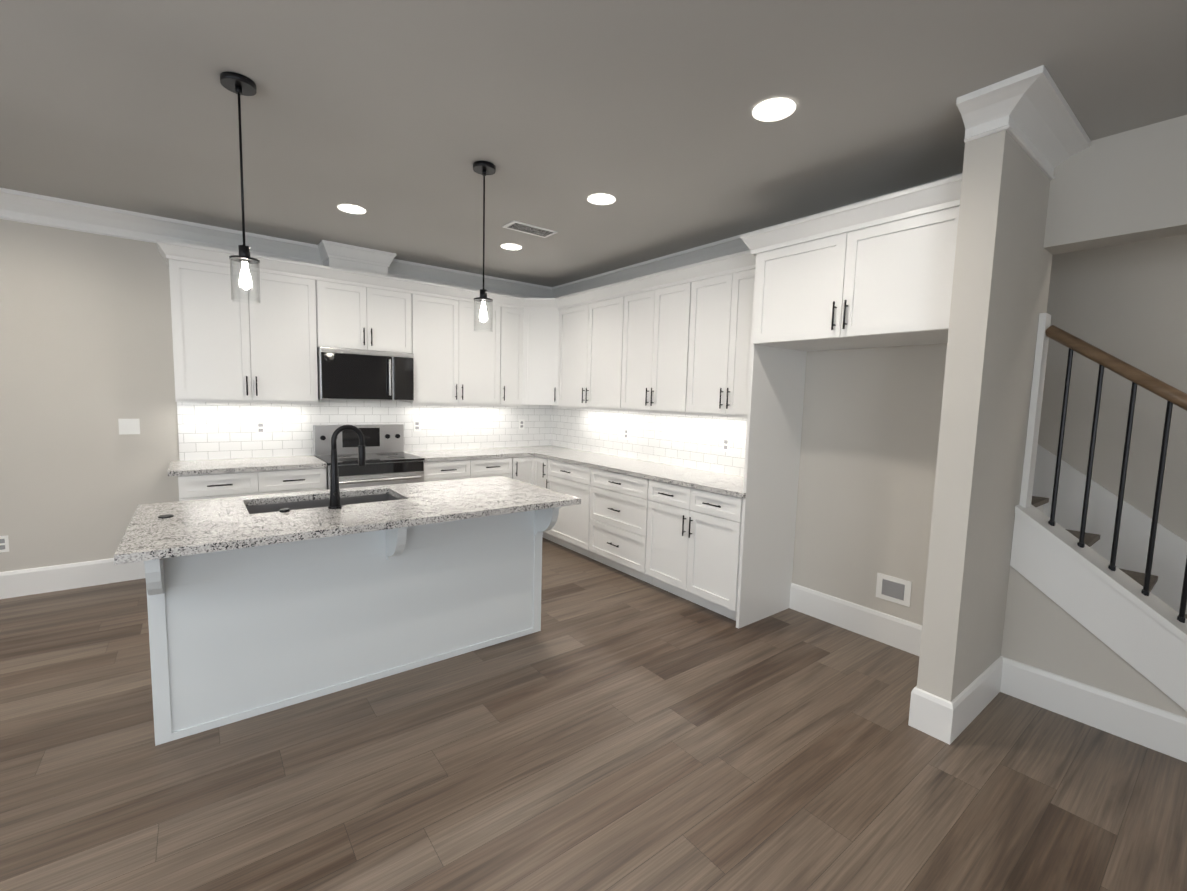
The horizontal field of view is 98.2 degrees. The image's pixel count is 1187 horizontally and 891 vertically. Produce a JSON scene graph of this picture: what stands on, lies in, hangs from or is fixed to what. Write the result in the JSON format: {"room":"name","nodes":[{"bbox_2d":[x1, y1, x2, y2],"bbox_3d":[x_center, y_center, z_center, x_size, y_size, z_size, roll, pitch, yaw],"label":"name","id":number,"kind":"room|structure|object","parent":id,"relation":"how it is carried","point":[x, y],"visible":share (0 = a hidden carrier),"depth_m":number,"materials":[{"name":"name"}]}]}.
{"room":"kitchen","nodes":[
{"label":"kitchen","id":0,"kind":"room"},
{"bbox_2d":[0,219,179,571],"bbox_3d":[-3.175,-0.359,4.287,6.660,2.780,0.120,-3,7,-38],"label":"wall","id":1,"kind":"structure","parent":0,"point":[86,339],"depth_m":3.76,"materials":[{"name":"paint"}]},
{"bbox_2d":[0,535,8,552],"bbox_3d":[-4.128,0.688,3.585,0.070,0.115,0.008,-3,7,-38],"label":"wall plate","id":2,"kind":"object","parent":1,"relation":"attached to","point":[4,542],"depth_m":3.59,"materials":[{"name":"white plastic"}]},
{"bbox_2d":[0,558,144,598],"bbox_3d":[-4.589,1.000,3.258,3.010,0.190,0.016,-3,7,-38],"label":"baseboard","id":3,"kind":"structure","parent":1,"relation":"attached to","point":[23,582],"depth_m":3.79,"materials":[{"name":"white wood"}]},
{"bbox_2d":[118,419,139,434],"bbox_3d":[-3.553,-0.145,3.937,0.120,0.120,0.009,-3,7,-38],"label":"wall plate","id":4,"kind":"object","parent":1,"relation":"attached to","point":[126,426],"depth_m":3.93,"materials":[{"name":"white plastic"}]},
{"bbox_2d":[164,240,327,401],"bbox_3d":[-2.798,-0.940,4.218,1.016,1.130,0.339,-3,7,-38],"label":"upper cabinet","id":5,"kind":"object","parent":1,"relation":"attached to","point":[225,349],"depth_m":4.05,"materials":[{"name":"white wood"}]},
{"bbox_2d":[0,188,551,297],"bbox_3d":[-3.018,-1.645,4.111,6.545,0.177,0.118,-3,7,-38],"label":"crown molding","id":6,"kind":"structure","parent":1,"relation":"attached to","point":[18,206],"depth_m":4.00,"materials":[{"name":"white wood"}]},
{"bbox_2d":[320,242,391,273],"bbox_3d":[-2.163,-1.592,4.680,0.490,0.337,0.270,-3,7,-38],"label":"crown molding","id":7,"kind":"structure","parent":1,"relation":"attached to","point":[332,253],"depth_m":4.53,"materials":[{"name":"white wood"}]},
{"bbox_2d":[328,266,415,353],"bbox_3d":[-2.122,-1.201,4.713,0.794,0.665,0.339,-3,7,-38],"label":"upper cabinet","id":8,"kind":"object","parent":1,"relation":"attached to","point":[366,311],"depth_m":4.59,"materials":[{"name":"white wood"}]},
{"bbox_2d":[317,347,413,400],"bbox_3d":[-2.095,-0.638,4.712,0.788,0.445,0.453,-3,7,-38],"label":"microwave","id":9,"kind":"object","parent":8,"relation":"attached to","point":[354,374],"visible":0.98,"depth_m":4.54,"materials":[{"name":"silver metal"}]},
{"bbox_2d":[392,280,495,405],"bbox_3d":[-1.446,-1.001,5.260,1.045,1.130,0.339,-3,7,-38],"label":"upper cabinet","id":10,"kind":"object","parent":1,"relation":"attached to","point":[455,362],"depth_m":5.09,"materials":[{"name":"white wood"}]},
{"bbox_2d":[496,294,519,405],"bbox_3d":[-0.967,-1.020,5.606,0.380,1.130,0.374,-3,7,-38],"label":"upper cabinet","id":11,"kind":"object","parent":1,"relation":"attached to","point":[507,306],"depth_m":5.46,"materials":[{"name":"white wood"}]},
{"bbox_2d":[0,537,1186,890],"bbox_3d":[-0.374,1.414,1.582,7.910,0.100,8.114,-3,7,-38],"label":"floor","id":12,"kind":"structure","parent":0,"point":[606,727],"depth_m":2.08,"materials":[{"name":"brown wood"}]},
{"bbox_2d":[176,466,326,500],"bbox_3d":[-2.775,0.609,4.228,0.953,0.884,0.629,-3,7,-38],"label":"base cabinet","id":13,"kind":"object","parent":12,"relation":"on","point":[221,483],"depth_m":3.92,"materials":[{"name":"white wood"}]},
{"bbox_2d":[168,454,326,475],"bbox_3d":[-2.782,0.152,4.165,1.008,0.034,0.638,-3,7,-38],"label":"countertop","id":14,"kind":"structure","parent":13,"relation":"on","point":[194,465],"depth_m":4.07,"materials":[{"name":"white stone"}]},
{"bbox_2d":[138,493,565,745],"bbox_3d":[-1.217,0.775,2.883,1.906,0.885,0.873,-3,7,-38],"label":"kitchen island","id":15,"kind":"object","parent":12,"relation":"on","point":[259,604],"depth_m":2.55,"materials":[{"name":"white wood"}]},
{"bbox_2d":[130,477,529,524],"bbox_3d":[-1.325,0.300,2.999,2.028,0.034,0.505,-3,7,-38],"label":"island countertop","id":16,"kind":"structure","parent":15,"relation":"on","point":[218,507],"depth_m":2.87,"materials":[{"name":"white stone"}]},
{"bbox_2d":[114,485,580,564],"bbox_3d":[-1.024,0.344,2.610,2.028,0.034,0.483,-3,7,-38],"label":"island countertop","id":17,"kind":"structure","parent":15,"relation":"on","point":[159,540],"depth_m":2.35,"materials":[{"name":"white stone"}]},
{"bbox_2d":[313,424,424,489],"bbox_3d":[-2.038,0.427,4.699,0.792,1.200,0.735,-3,7,-38],"label":"range","id":18,"kind":"object","parent":12,"relation":"on","point":[389,461],"visible":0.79,"depth_m":4.66,"materials":[{"name":"silver metal"}]},
{"bbox_2d":[424,458,507,481],"bbox_3d":[-1.376,0.546,5.305,0.978,0.884,0.629,-3,7,-38],"label":"base cabinet","id":19,"kind":"object","parent":12,"relation":"on","point":[442,469],"depth_m":4.97,"materials":[{"name":"white wood"}]},
{"bbox_2d":[404,446,571,461],"bbox_3d":[-1.032,0.074,5.512,1.808,0.034,0.638,-3,7,-38],"label":"countertop","id":20,"kind":"structure","parent":19,"relation":"on","point":[481,451],"depth_m":5.33,"materials":[{"name":"white stone"}]},
{"bbox_2d":[508,454,531,483],"bbox_3d":[-0.936,0.528,5.623,0.338,0.884,0.663,-3,7,-38],"label":"base cabinet","id":21,"kind":"object","parent":12,"relation":"on","point":[519,465],"depth_m":5.36,"materials":[{"name":"white wood"}]},
{"bbox_2d":[532,454,551,538],"bbox_3d":[-0.309,0.553,5.542,0.661,0.884,0.340,-3,7,-38],"label":"base cabinet","id":22,"kind":"object","parent":12,"relation":"on","point":[541,467],"depth_m":5.35,"materials":[{"name":"white wood"}]},
{"bbox_2d":[548,458,583,553],"bbox_3d":[-0.027,0.592,5.205,0.628,0.884,0.776,-3,7,-38],"label":"base cabinet","id":23,"kind":"object","parent":12,"relation":"on","point":[567,477],"depth_m":4.98,"materials":[{"name":"white wood"}]},
{"bbox_2d":[582,466,643,578],"bbox_3d":[0.440,0.660,4.602,0.628,0.884,0.877,-3,7,-38],"label":"base cabinet","id":24,"kind":"object","parent":12,"relation":"on","point":[613,500],"depth_m":4.43,"materials":[{"name":"white wood"}]},
{"bbox_2d":[640,478,795,628],"bbox_3d":[0.940,0.733,3.958,0.628,0.884,0.883,-3,7,-38],"label":"base cabinet","id":25,"kind":"object","parent":12,"relation":"on","point":[728,555],"depth_m":3.65,"materials":[{"name":"white wood"}]},
{"bbox_2d":[540,450,797,497],"bbox_3d":[0.429,0.200,4.581,0.638,0.034,2.634,-3,7,-38],"label":"countertop","id":26,"kind":"structure","parent":25,"relation":"on","point":[686,475],"depth_m":4.14,"materials":[{"name":"white stone"}]},
{"bbox_2d":[1010,313,1186,710],"bbox_3d":[2.622,0.226,3.008,1.098,2.160,2.764,-3,7,-38],"label":"staircase","id":27,"kind":"structure","parent":12,"relation":"on","point":[1108,568],"depth_m":2.56,"materials":[{"name":"white wood"}]},
{"bbox_2d":[0,0,1186,286],"bbox_3d":[-0.297,-1.452,1.315,7.910,0.100,8.114,-3,7,-38],"label":"ceiling","id":28,"kind":"structure","parent":0,"point":[394,118],"depth_m":2.26,"materials":[{"name":"paint"}]},
{"bbox_2d":[220,72,260,302],"bbox_3d":[-1.479,-1.062,2.167,0.124,0.893,0.124,-3,7,-38],"label":"pendant light","id":29,"kind":"object","parent":28,"relation":"hanging from","point":[238,84],"visible":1,"depth_m":2.16,"materials":[{"name":"black metal"}]},
{"bbox_2d":[338,204,365,213],"bbox_3d":[-1.684,-1.645,3.588,0.176,0.006,0.176,-3,7,-38],"label":"recessed light","id":30,"kind":"object","parent":28,"relation":"in","point":[352,209],"visible":1,"depth_m":3.58,"materials":[{"name":"white plastic"}]},
{"bbox_2d":[473,161,495,331],"bbox_3d":[-0.618,-1.102,2.894,0.124,0.903,0.124,-3,7,-38],"label":"pendant light","id":31,"kind":"object","parent":28,"relation":"hanging from","point":[483,168],"visible":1,"depth_m":2.89,"materials":[{"name":"black metal"}]},
{"bbox_2d":[501,244,521,249],"bbox_3d":[-0.703,-1.694,4.394,0.176,0.006,0.176,-3,7,-38],"label":"recessed light","id":32,"kind":"object","parent":28,"relation":"in","point":[511,246],"visible":1,"depth_m":4.38,"materials":[{"name":"white plastic"}]},
{"bbox_2d":[502,220,557,237],"bbox_3d":[-0.481,-1.641,3.912,0.380,0.010,0.180,-3,7,-38],"label":"ceiling vent","id":33,"kind":"object","parent":28,"relation":"in","point":[528,228],"visible":1,"depth_m":3.89,"materials":[{"name":"white metal"}]},
{"bbox_2d":[588,194,614,204],"bbox_3d":[0.051,-1.571,3.291,0.176,0.006,0.176,-3,7,-38],"label":"recessed light","id":34,"kind":"object","parent":28,"relation":"in","point":[601,199],"visible":1,"depth_m":3.28,"materials":[{"name":"white plastic"}]},
{"bbox_2d":[753,98,795,121],"bbox_3d":[0.783,-1.453,2.233,0.176,0.006,0.176,-3,7,-38],"label":"recessed light","id":35,"kind":"object","parent":28,"relation":"in","point":[776,109],"visible":1,"depth_m":2.22,"materials":[{"name":"white plastic"}]},
{"bbox_2d":[916,130,1055,701],"bbox_3d":[1.892,-0.056,2.489,0.730,2.780,0.140,-3,7,-38],"label":"column","id":36,"kind":"structure","parent":0,"point":[984,377],"depth_m":2.32,"materials":[{"name":"paint"}]},
{"bbox_2d":[908,686,943,731],"bbox_3d":[1.822,1.226,2.667,0.776,0.190,0.036,-3,7,-38],"label":"baseboard","id":37,"kind":"structure","parent":36,"relation":"attached to","point":[925,707],"depth_m":2.40,"materials":[{"name":"white wood"}]},
{"bbox_2d":[940,656,1007,744],"bbox_3d":[1.887,1.241,2.534,0.716,0.190,0.016,-3,7,-38],"label":"baseboard","id":38,"kind":"structure","parent":36,"relation":"attached to","point":[957,714],"depth_m":2.47,"materials":[{"name":"white wood"}]},
{"bbox_2d":[988,65,1090,179],"bbox_3d":[1.957,-1.358,2.218,0.865,0.134,0.135,-3,7,-38],"label":"crown molding","id":39,"kind":"structure","parent":36,"relation":"attached to","point":[1032,115],"depth_m":2.13,"materials":[{"name":"white wood"}]},
{"bbox_2d":[792,115,1186,717],"bbox_3d":[1.926,-0.120,3.191,0.185,2.780,7.874,-3,7,-38],"label":"wall","id":40,"kind":"structure","parent":0,"point":[912,463],"depth_m":3.12,"materials":[{"name":"paint"}]},
{"bbox_2d":[520,297,583,405],"bbox_3d":[-0.543,-1.022,5.749,0.666,1.130,0.666,-3,7,-38],"label":"upper cabinet","id":41,"kind":"object","parent":40,"relation":"attached to","point":[539,317],"depth_m":5.55,"materials":[{"name":"white wood"}]},
{"bbox_2d":[556,302,591,409],"bbox_3d":[-0.096,-0.924,5.415,0.374,1.020,0.624,-3,7,-38],"label":"upper cabinet","id":42,"kind":"object","parent":40,"relation":"attached to","point":[574,360],"depth_m":5.30,"materials":[{"name":"white wood"}]},
{"bbox_2d":[588,294,615,409],"bbox_3d":[0.236,-0.878,5.015,0.338,1.020,0.645,-3,7,-38],"label":"upper cabinet","id":43,"kind":"object","parent":40,"relation":"attached to","point":[602,388],"depth_m":4.93,"materials":[{"name":"white wood"}]},
{"bbox_2d":[612,282,683,413],"bbox_3d":[0.640,-0.818,4.494,0.338,1.020,0.921,-3,7,-38],"label":"upper cabinet","id":44,"kind":"object","parent":40,"relation":"attached to","point":[647,321],"depth_m":4.43,"materials":[{"name":"white wood"}]},
{"bbox_2d":[676,266,806,417],"bbox_3d":[1.107,-0.750,3.893,0.338,1.020,0.849,-3,7,-38],"label":"upper cabinet","id":45,"kind":"object","parent":40,"relation":"attached to","point":[720,373],"depth_m":3.76,"materials":[{"name":"white wood"}]},
{"bbox_2d":[552,173,961,297],"bbox_3d":[0.875,-1.561,4.331,0.118,0.177,4.270,-3,7,-38],"label":"crown molding","id":46,"kind":"structure","parent":40,"relation":"attached to","point":[732,245],"depth_m":4.58,"materials":[{"name":"white wood"}]},
{"bbox_2d":[748,174,961,353],"bbox_3d":[1.611,-0.938,2.981,0.639,0.670,1.124,-3,7,-38],"label":"upper cabinet","id":47,"kind":"object","parent":40,"relation":"attached to","point":[879,272],"depth_m":2.74,"materials":[{"name":"white wood"}]},
{"bbox_2d":[789,583,921,655],"bbox_3d":[1.805,1.161,3.366,0.016,0.190,1.128,-3,7,-38],"label":"baseboard","id":48,"kind":"structure","parent":40,"relation":"attached to","point":[899,633],"depth_m":3.41,"materials":[{"name":"white wood"}]},
{"bbox_2d":[876,573,911,606],"bbox_3d":[1.891,0.908,3.246,0.008,0.160,0.200,-3,7,-38],"label":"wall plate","id":49,"kind":"object","parent":40,"relation":"attached to","point":[893,589],"depth_m":3.24,"materials":[{"name":"white plastic"}]},
{"bbox_2d":[1004,657,1186,761],"bbox_3d":[2.573,1.284,2.269,0.016,0.190,1.279,-3,7,-38],"label":"baseboard","id":50,"kind":"structure","parent":40,"relation":"attached to","point":[1134,721],"depth_m":2.45,"materials":[{"name":"white wood"}]}
]}

